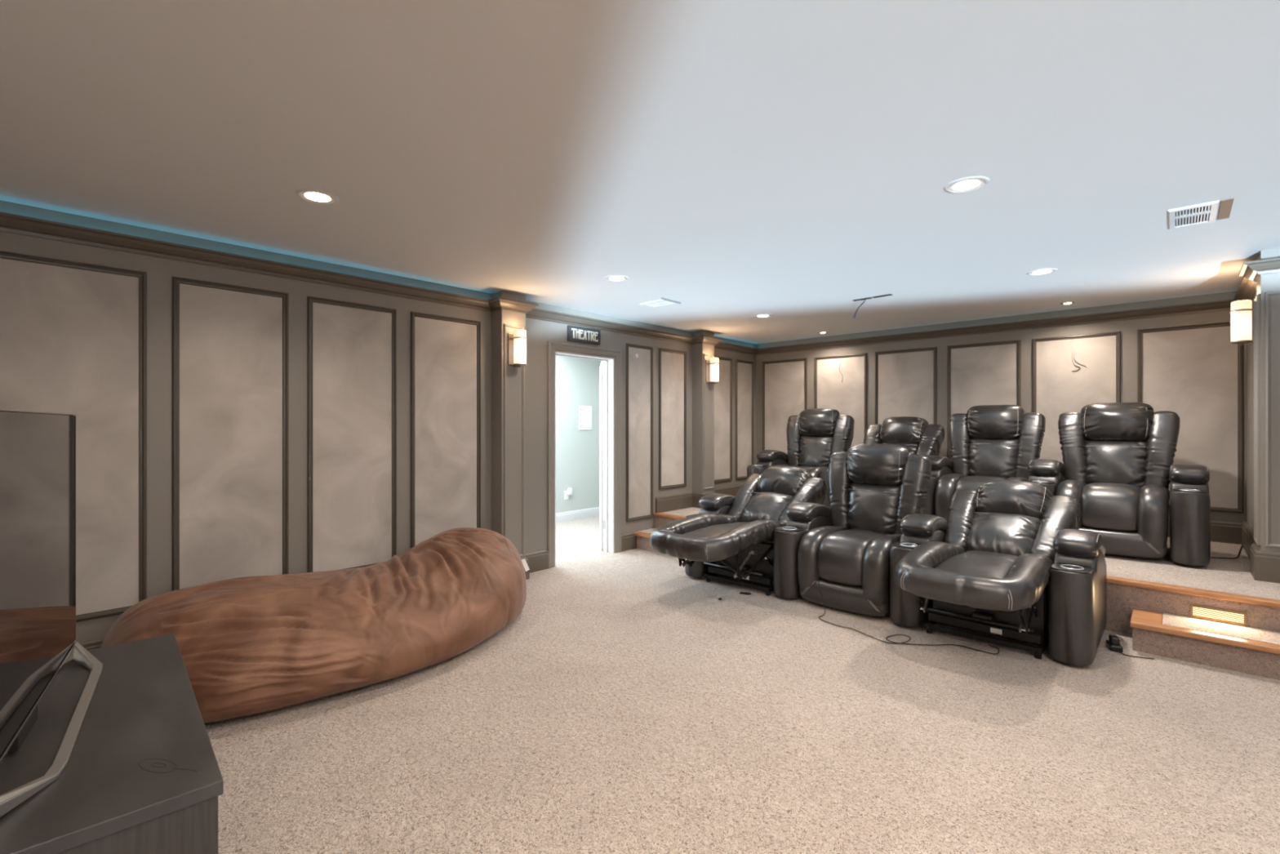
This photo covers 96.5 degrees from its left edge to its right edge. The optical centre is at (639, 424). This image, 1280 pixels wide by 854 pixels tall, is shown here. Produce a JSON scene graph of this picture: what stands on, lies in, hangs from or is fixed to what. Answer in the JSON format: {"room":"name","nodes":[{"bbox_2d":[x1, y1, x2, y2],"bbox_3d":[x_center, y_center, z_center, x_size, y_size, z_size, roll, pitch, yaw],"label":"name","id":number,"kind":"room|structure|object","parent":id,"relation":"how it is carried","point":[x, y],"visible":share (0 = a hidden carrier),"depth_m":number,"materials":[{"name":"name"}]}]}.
{"room":"home theater","nodes":[
{"label":"home theater","id":0,"kind":"room"},
{"bbox_2d":[0,200,755,642],"bbox_3d":[-1.269,0.113,4.868,0.326,2.455,8.760,0,0,43],"label":"wall","id":1,"kind":"structure","parent":0,"point":[231,424],"depth_m":3.79,"materials":[{"name":"grey paint"}]},
{"bbox_2d":[79,549,548,649],"bbox_3d":[-2.504,1.252,3.438,0.182,0.175,4.985,0,0,43],"label":"baseboard","id":2,"kind":"structure","parent":1,"relation":"attached to","point":[536,561],"depth_m":5.17,"materials":[{"name":"brown paint"}]},
{"bbox_2d":[507,328,526,367],"bbox_3d":[-1.020,-0.634,4.813,0.144,0.312,0.124,0,0,43],"label":"wall sconce","id":3,"kind":"object","parent":1,"relation":"attached to","point":[517,340],"visible":1,"depth_m":4.77,"materials":[{"name":"white glass"}]},
{"bbox_2d":[546,340,621,568],"bbox_3d":[-0.469,0.282,6.003,0.526,2.115,1.567,0,0,18],"label":"door frame","id":4,"kind":"structure","parent":1,"relation":"in","point":[610,382],"depth_m":5.95,"materials":[{"name":"grey paint"}]},
{"bbox_2d":[567,324,600,344],"bbox_3d":[-0.547,-0.875,5.623,0.044,0.144,0.410,0,0,43],"label":"sign","id":5,"kind":"object","parent":1,"relation":"attached to","point":[576,334],"visible":1,"depth_m":5.60,"materials":[{"name":"black metal"}]},
{"bbox_2d":[621,531,636,551],"bbox_3d":[-0.011,1.252,6.210,0.022,0.175,0.560,0,0,43],"label":"baseboard","id":6,"kind":"structure","parent":1,"relation":"attached to","point":[628,540],"depth_m":6.08,"materials":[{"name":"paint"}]},
{"bbox_2d":[0,211,1279,355],"bbox_3d":[1.102,-0.999,2.539,6.670,0.078,8.610,0,0,43],"label":"trim","id":7,"kind":"structure","parent":1,"relation":"attached to","point":[1251,271],"depth_m":4.36,"materials":[{"name":"brown paint"}]},
{"bbox_2d":[655,485,741,512],"bbox_3d":[0.962,0.912,7.129,0.182,0.175,2.110,0,0,43],"label":"baseboard","id":8,"kind":"structure","parent":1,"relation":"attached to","point":[674,502],"depth_m":6.76,"materials":[{"name":"brown paint"}]},
{"bbox_2d":[705,357,719,384],"bbox_3d":[0.878,-0.634,6.834,0.144,0.312,0.124,0,0,43],"label":"wall sconce","id":9,"kind":"object","parent":1,"relation":"attached to","point":[712,366],"visible":1,"depth_m":6.79,"materials":[{"name":"white glass"}]},
{"bbox_2d":[555,355,601,513],"bbox_3d":[-2.141,0.113,6.777,0.100,2.455,4.550,0,0,43],"label":"wall","id":10,"kind":"structure","parent":0,"point":[577,380],"depth_m":8.02,"materials":[{"name":"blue paint"}]},
{"bbox_2d":[564,490,568,499],"bbox_3d":[-1.016,0.980,7.896,0.009,0.124,0.080,0,0,43],"label":"wall outlet","id":11,"kind":"object","parent":10,"relation":"attached to","point":[566,495],"visible":1,"depth_m":7.89,"materials":[{"name":"white plastic"}]},
{"bbox_2d":[567,487,572,494],"bbox_3d":[-0.971,0.930,7.908,0.042,0.100,0.060,0,0,43],"label":"plug","id":12,"kind":"object","parent":11,"relation":"attached to","point":[569,489],"visible":1,"depth_m":7.89,"materials":[{"name":"white plastic"}]},
{"bbox_2d":[555,506,599,523],"bbox_3d":[-1.474,1.275,6.151,1.730,0.130,4.550,0,0,43],"label":"baseboard","id":13,"kind":"structure","parent":10,"relation":"attached to","point":[592,512],"depth_m":8.03,"materials":[{"name":"white paint"}]},
{"bbox_2d":[578,405,592,430],"bbox_3d":[-0.772,-0.090,8.146,0.022,0.340,0.250,0,0,43],"label":"electrical panel","id":14,"kind":"object","parent":10,"relation":"attached to","point":[585,412],"visible":1,"depth_m":8.13,"materials":[{"name":"white plastic"}]},
{"bbox_2d":[0,0,1279,344],"bbox_3d":[1.047,-1.165,2.590,6.820,0.100,8.610,0,0,43],"label":"ceiling","id":15,"kind":"structure","parent":0,"point":[793,162],"depth_m":2.22,"materials":[{"name":"white paint"}]},
{"bbox_2d":[295,188,339,204],"bbox_3d":[-1.581,-1.111,2.801,0.188,0.008,0.188,0,0,43],"label":"recessed light","id":16,"kind":"object","parent":15,"relation":"in","point":[314,196],"visible":1,"depth_m":2.79,"materials":[{"name":"white"}]},
{"bbox_2d":[604,275,628,281],"bbox_3d":[-0.178,-1.111,4.365,0.188,0.008,0.188,0,0,43],"label":"recessed light","id":17,"kind":"object","parent":15,"relation":"in","point":[611,277],"visible":1,"depth_m":4.35,"materials":[{"name":"white"}]},
{"bbox_2d":[640,297,681,307],"bbox_3d":[0.173,-1.109,5.242,0.316,0.012,0.260,0,0,43],"label":"ceiling vent","id":18,"kind":"object","parent":15,"relation":"in","point":[663,301],"visible":1,"depth_m":5.22,"materials":[{"name":"white metal"}]},
{"bbox_2d":[753,314,772,317],"bbox_3d":[1.266,-1.111,5.876,0.188,0.008,0.188,0,0,43],"label":"recessed light","id":19,"kind":"object","parent":15,"relation":"in","point":[757,315],"visible":1,"depth_m":5.86,"materials":[{"name":"white"}]},
{"bbox_2d":[853,293,893,317],"bbox_3d":[2.032,-1.032,5.013,0.073,0.167,0.340,0,0,-44],"label":"ceiling mount","id":20,"kind":"object","parent":15,"relation":"attached to","point":[877,296],"visible":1,"depth_m":5.06,"materials":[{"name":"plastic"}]},
{"bbox_2d":[943,176,990,193],"bbox_3d":[1.520,-1.111,2.660,0.188,0.008,0.188,0,0,43],"label":"recessed light","id":21,"kind":"object","parent":15,"relation":"in","point":[970,184],"visible":1,"depth_m":2.65,"materials":[{"name":"white"}]},
{"bbox_2d":[1026,268,1057,275],"bbox_3d":[2.941,-1.111,4.179,0.188,0.008,0.188,0,0,43],"label":"recessed light","id":22,"kind":"object","parent":15,"relation":"in","point":[1044,271],"visible":1,"depth_m":4.17,"materials":[{"name":"white"}]},
{"bbox_2d":[1060,301,1075,304],"bbox_3d":[3.931,-1.109,5.253,0.110,0.012,0.110,0,0,43],"label":"recessed light","id":23,"kind":"object","parent":15,"relation":"in","point":[1071,302],"visible":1,"depth_m":5.24,"materials":[{"name":"silver metal"}]},
{"bbox_2d":[1167,198,1234,229],"bbox_3d":[2.966,-1.109,3.031,0.240,0.011,0.380,0,0,43],"label":"ceiling vent","id":24,"kind":"object","parent":15,"relation":"in","point":[1203,213],"visible":1,"depth_m":3.01,"materials":[{"name":"white metal"}]},
{"bbox_2d":[204,515,1279,853],"bbox_3d":[0.416,1.390,3.183,8.550,0.100,8.610,0,0,43],"label":"floor","id":25,"kind":"structure","parent":0,"point":[627,707],"depth_m":2.40,"materials":[{"name":"beige carpet"}]},
{"bbox_2d":[0,633,223,853],"bbox_3d":[-1.636,1.090,1.630,0.572,0.501,1.300,0,0,-43],"label":"media cabinet","id":26,"kind":"object","parent":25,"relation":"on","point":[142,774],"visible":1,"depth_m":1.40,"materials":[{"name":"grey laminate"}]},
{"bbox_2d":[0,408,102,817],"bbox_3d":[-1.605,0.402,1.478,0.227,0.874,1.420,0,0,-37],"label":"television","id":27,"kind":"object","parent":26,"relation":"on","point":[37,449],"visible":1,"depth_m":1.57,"materials":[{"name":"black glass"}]},
{"bbox_2d":[100,527,529,723],"bbox_3d":[-1.629,1.050,3.433,1.344,0.579,2.375,0,0,43],"label":"bean bag","id":28,"kind":"object","parent":25,"relation":"on","point":[248,645],"visible":0.86,"depth_m":2.90,"materials":[{"name":"brown"}]},
{"bbox_2d":[634,528,661,553],"bbox_3d":[0.283,1.252,6.064,0.650,0.176,0.348,0,0,43],"label":"step","id":29,"kind":"structure","parent":25,"relation":"on","point":[643,541],"depth_m":6.10,"materials":[{"name":"carpet"}]},
{"bbox_2d":[649,465,826,595],"bbox_3d":[0.767,0.862,4.777,0.970,0.956,1.754,0,0,43],"label":"recliner","id":30,"kind":"object","parent":25,"relation":"on","point":[731,535],"visible":0.96,"depth_m":4.70,"materials":[{"name":"black leather"}]},
{"bbox_2d":[740,491,794,521],"bbox_3d":[1.126,0.756,5.028,0.448,0.297,0.390,0,0,43],"label":"cushion","id":31,"kind":"object","parent":30,"relation":"on","point":[754,505],"depth_m":4.96,"materials":[{"name":"black leather"}]},
{"bbox_2d":[757,465,812,495],"bbox_3d":[1.315,0.535,5.229,0.477,0.302,0.312,0,0,43],"label":"pillow","id":32,"kind":"object","parent":30,"relation":"on","point":[785,480],"depth_m":5.11,"materials":[{"name":"black leather"}]},
{"bbox_2d":[739,591,751,595],"bbox_3d":[0.834,1.335,4.511,0.090,0.007,0.040,0,0,23],"label":"scrap","id":33,"kind":"object","parent":25,"relation":"on","point":[742,593],"visible":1,"depth_m":4.50,"materials":[{"name":"black plastic"}]},
{"bbox_2d":[773,443,931,616],"bbox_3d":[1.643,0.738,4.411,0.935,1.160,0.914,0,0,43],"label":"recliner","id":34,"kind":"object","parent":25,"relation":"on","point":[873,487],"visible":0.94,"depth_m":4.31,"materials":[{"name":"black leather"}]},
{"bbox_2d":[847,481,900,533],"bbox_3d":[1.847,0.679,4.515,0.448,0.432,0.207,0,0,43],"label":"cushion","id":35,"kind":"object","parent":34,"relation":"on","point":[875,506],"depth_m":4.44,"materials":[{"name":"black leather"}]},
{"bbox_2d":[846,443,909,485],"bbox_3d":[1.875,0.325,4.546,0.477,0.334,0.259,0,0,43],"label":"pillow","id":36,"kind":"object","parent":34,"relation":"on","point":[867,464],"depth_m":4.44,"materials":[{"name":"black leather"}]},
{"bbox_2d":[817,542,999,653],"bbox_3d":[1.617,1.089,3.610,1.100,0.498,0.328,0,0,37],"label":"charging cord","id":37,"kind":"object","parent":25,"relation":"on","point":[893,642],"visible":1,"depth_m":3.53,"materials":[{"name":"black plastic"}]},
{"bbox_2d":[653,506,1279,635],"bbox_3d":[3.316,1.168,4.897,6.670,0.344,2.140,0,0,43],"label":"platform","id":38,"kind":"object","parent":25,"relation":"on","point":[1163,584],"visible":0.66,"depth_m":3.65,"materials":[{"name":"beige carpet"}]},
{"bbox_2d":[746,408,854,478],"bbox_3d":[1.816,0.398,6.444,0.935,1.160,0.914,0,0,43],"label":"recliner","id":39,"kind":"object","parent":38,"relation":"on","point":[814,435],"visible":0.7,"depth_m":6.47,"materials":[{"name":"black leather"}]},
{"bbox_2d":[799,435,833,466],"bbox_3d":[2.020,0.339,6.548,0.448,0.432,0.207,0,0,43],"label":"cushion","id":40,"kind":"object","parent":39,"relation":"on","point":[814,451],"depth_m":6.48,"materials":[{"name":"black leather"}]},
{"bbox_2d":[798,408,839,435],"bbox_3d":[2.048,-0.015,6.578,0.477,0.334,0.260,0,0,43],"label":"pillow","id":41,"kind":"object","parent":39,"relation":"on","point":[813,421],"depth_m":6.47,"materials":[{"name":"black leather"}]},
{"bbox_2d":[820,416,945,507],"bbox_3d":[2.513,0.448,5.898,0.944,1.060,1.077,0,0,43],"label":"recliner","id":42,"kind":"object","parent":38,"relation":"on","point":[916,434],"visible":0.38,"depth_m":5.94,"materials":[{"name":"black leather"}]},
{"bbox_2d":[880,442,918,454],"bbox_3d":[2.671,0.372,5.956,0.448,0.364,0.328,0,0,43],"label":"cushion","id":43,"kind":"object","parent":42,"relation":"on","point":[913,447],"depth_m":5.89,"materials":[{"name":"black leather"}]},
{"bbox_2d":[879,416,928,444],"bbox_3d":[2.805,0.078,6.099,0.477,0.321,0.291,0,0,43],"label":"pillow","id":44,"kind":"object","parent":42,"relation":"on","point":[897,429],"depth_m":5.99,"materials":[{"name":"black leather"}]},
{"bbox_2d":[923,404,1045,521],"bbox_3d":[3.099,0.398,5.239,0.935,1.160,0.914,0,0,43],"label":"recliner","id":45,"kind":"object","parent":38,"relation":"on","point":[988,442],"visible":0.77,"depth_m":5.24,"materials":[{"name":"black leather"}]},
{"bbox_2d":[968,437,1018,478],"bbox_3d":[3.303,0.339,5.343,0.448,0.432,0.207,0,0,43],"label":"cushion","id":46,"kind":"object","parent":45,"relation":"on","point":[987,456],"depth_m":5.28,"materials":[{"name":"black leather"}]},
{"bbox_2d":[966,404,1025,439],"bbox_3d":[3.331,-0.015,5.373,0.477,0.334,0.260,0,0,43],"label":"pillow","id":47,"kind":"object","parent":45,"relation":"on","point":[983,421],"depth_m":5.28,"materials":[{"name":"black leather"}]},
{"bbox_2d":[1026,402,1210,565],"bbox_3d":[3.797,0.398,4.584,1.092,1.160,0.916,0,0,43],"label":"recliner","id":48,"kind":"object","parent":38,"relation":"on","point":[1117,457],"visible":0.95,"depth_m":4.47,"materials":[{"name":"black leather"}]},
{"bbox_2d":[1084,440,1147,487],"bbox_3d":[3.945,0.339,4.742,0.448,0.432,0.205,0,0,43],"label":"cushion","id":49,"kind":"object","parent":48,"relation":"on","point":[1109,461],"depth_m":4.68,"materials":[{"name":"black leather"}]},
{"bbox_2d":[1080,402,1154,440],"bbox_3d":[3.972,-0.015,4.771,0.477,0.334,0.261,0,0,43],"label":"pillow","id":50,"kind":"object","parent":48,"relation":"on","point":[1100,421],"depth_m":4.68,"materials":[{"name":"black leather"}]},
{"bbox_2d":[1190,603,1246,626],"bbox_3d":[3.404,1.122,3.365,0.235,0.078,0.009,0,0,43],"label":"step light","id":51,"kind":"object","parent":38,"relation":"attached to","point":[1231,616],"visible":1,"depth_m":3.36,"materials":[{"name":"gold metal"}]},
{"bbox_2d":[1210,545,1242,559],"bbox_3d":[4.628,0.992,4.434,0.924,0.012,0.146,0,0,-29],"label":"cord","id":52,"kind":"object","parent":38,"relation":"on","point":[1242,545],"visible":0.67,"depth_m":4.25,"materials":[{"name":"black plastic"}]},
{"bbox_2d":[889,480,1106,666],"bbox_3d":[2.219,0.873,3.630,1.094,0.934,1.688,0,0,43],"label":"recliner","id":53,"kind":"object","parent":25,"relation":"on","point":[1009,558],"visible":1,"depth_m":3.42,"materials":[{"name":"black leather"}]},
{"bbox_2d":[964,512,1040,556],"bbox_3d":[2.491,0.764,3.920,0.448,0.282,0.399,0,0,43],"label":"cushion","id":54,"kind":"object","parent":53,"relation":"on","point":[1016,534],"depth_m":3.85,"materials":[{"name":"black leather"}]},
{"bbox_2d":[974,480,1053,519],"bbox_3d":[2.687,0.556,4.129,0.477,0.300,0.316,0,0,43],"label":"pillow","id":55,"kind":"object","parent":53,"relation":"on","point":[1032,500],"depth_m":4.02,"materials":[{"name":"black leather"}]},
{"bbox_2d":[1106,634,1154,658],"bbox_3d":[2.844,1.302,3.349,0.114,0.075,0.236,0,0,-15],"label":"power adapter","id":56,"kind":"object","parent":25,"relation":"on","point":[1113,644],"visible":1,"depth_m":3.38,"materials":[{"name":"black plastic"}]},
{"bbox_2d":[1129,608,1279,679],"bbox_3d":[3.960,1.252,2.611,2.600,0.176,0.348,0,0,43],"label":"step","id":57,"kind":"structure","parent":25,"relation":"on","point":[1231,646],"depth_m":3.21,"materials":[{"name":"carpet"}]},
{"bbox_2d":[755,291,1246,523],"bbox_3d":[3.373,0.113,6.400,4.695,2.455,0.172,0,0,43],"label":"wall","id":58,"kind":"structure","parent":0,"point":[1188,366],"depth_m":5.66,"materials":[{"name":"grey paint"}]},
{"bbox_2d":[1071,351,1085,370],"bbox_3d":[4.224,-0.607,5.501,0.110,0.182,0.015,0,0,43],"label":"wire","id":59,"kind":"object","parent":58,"relation":"attached to","point":[1073,352],"visible":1,"depth_m":5.51,"materials":[{"name":"beige"}]},
{"bbox_2d":[1246,248,1279,552],"bbox_3d":[5.221,-0.058,3.530,2.021,2.115,1.526,0,0,43],"label":"column","id":60,"kind":"structure","parent":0,"point":[1263,356],"depth_m":3.65,"materials":[{"name":"grey paint"}]},
{"bbox_2d":[1167,516,1279,582],"bbox_3d":[3.522,0.905,5.116,6.670,0.190,1.540,0,0,43],"label":"baseboard","id":61,"kind":"structure","parent":60,"relation":"attached to","point":[1264,566],"depth_m":4.15,"materials":[{"name":"brown paint"}]},
{"bbox_2d":[1230,299,1253,345],"bbox_3d":[4.296,-0.719,4.059,0.144,0.312,0.124,0,0,43],"label":"wall sconce","id":62,"kind":"object","parent":60,"relation":"attached to","point":[1241,312],"visible":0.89,"depth_m":4.04,"materials":[{"name":"white glass"}]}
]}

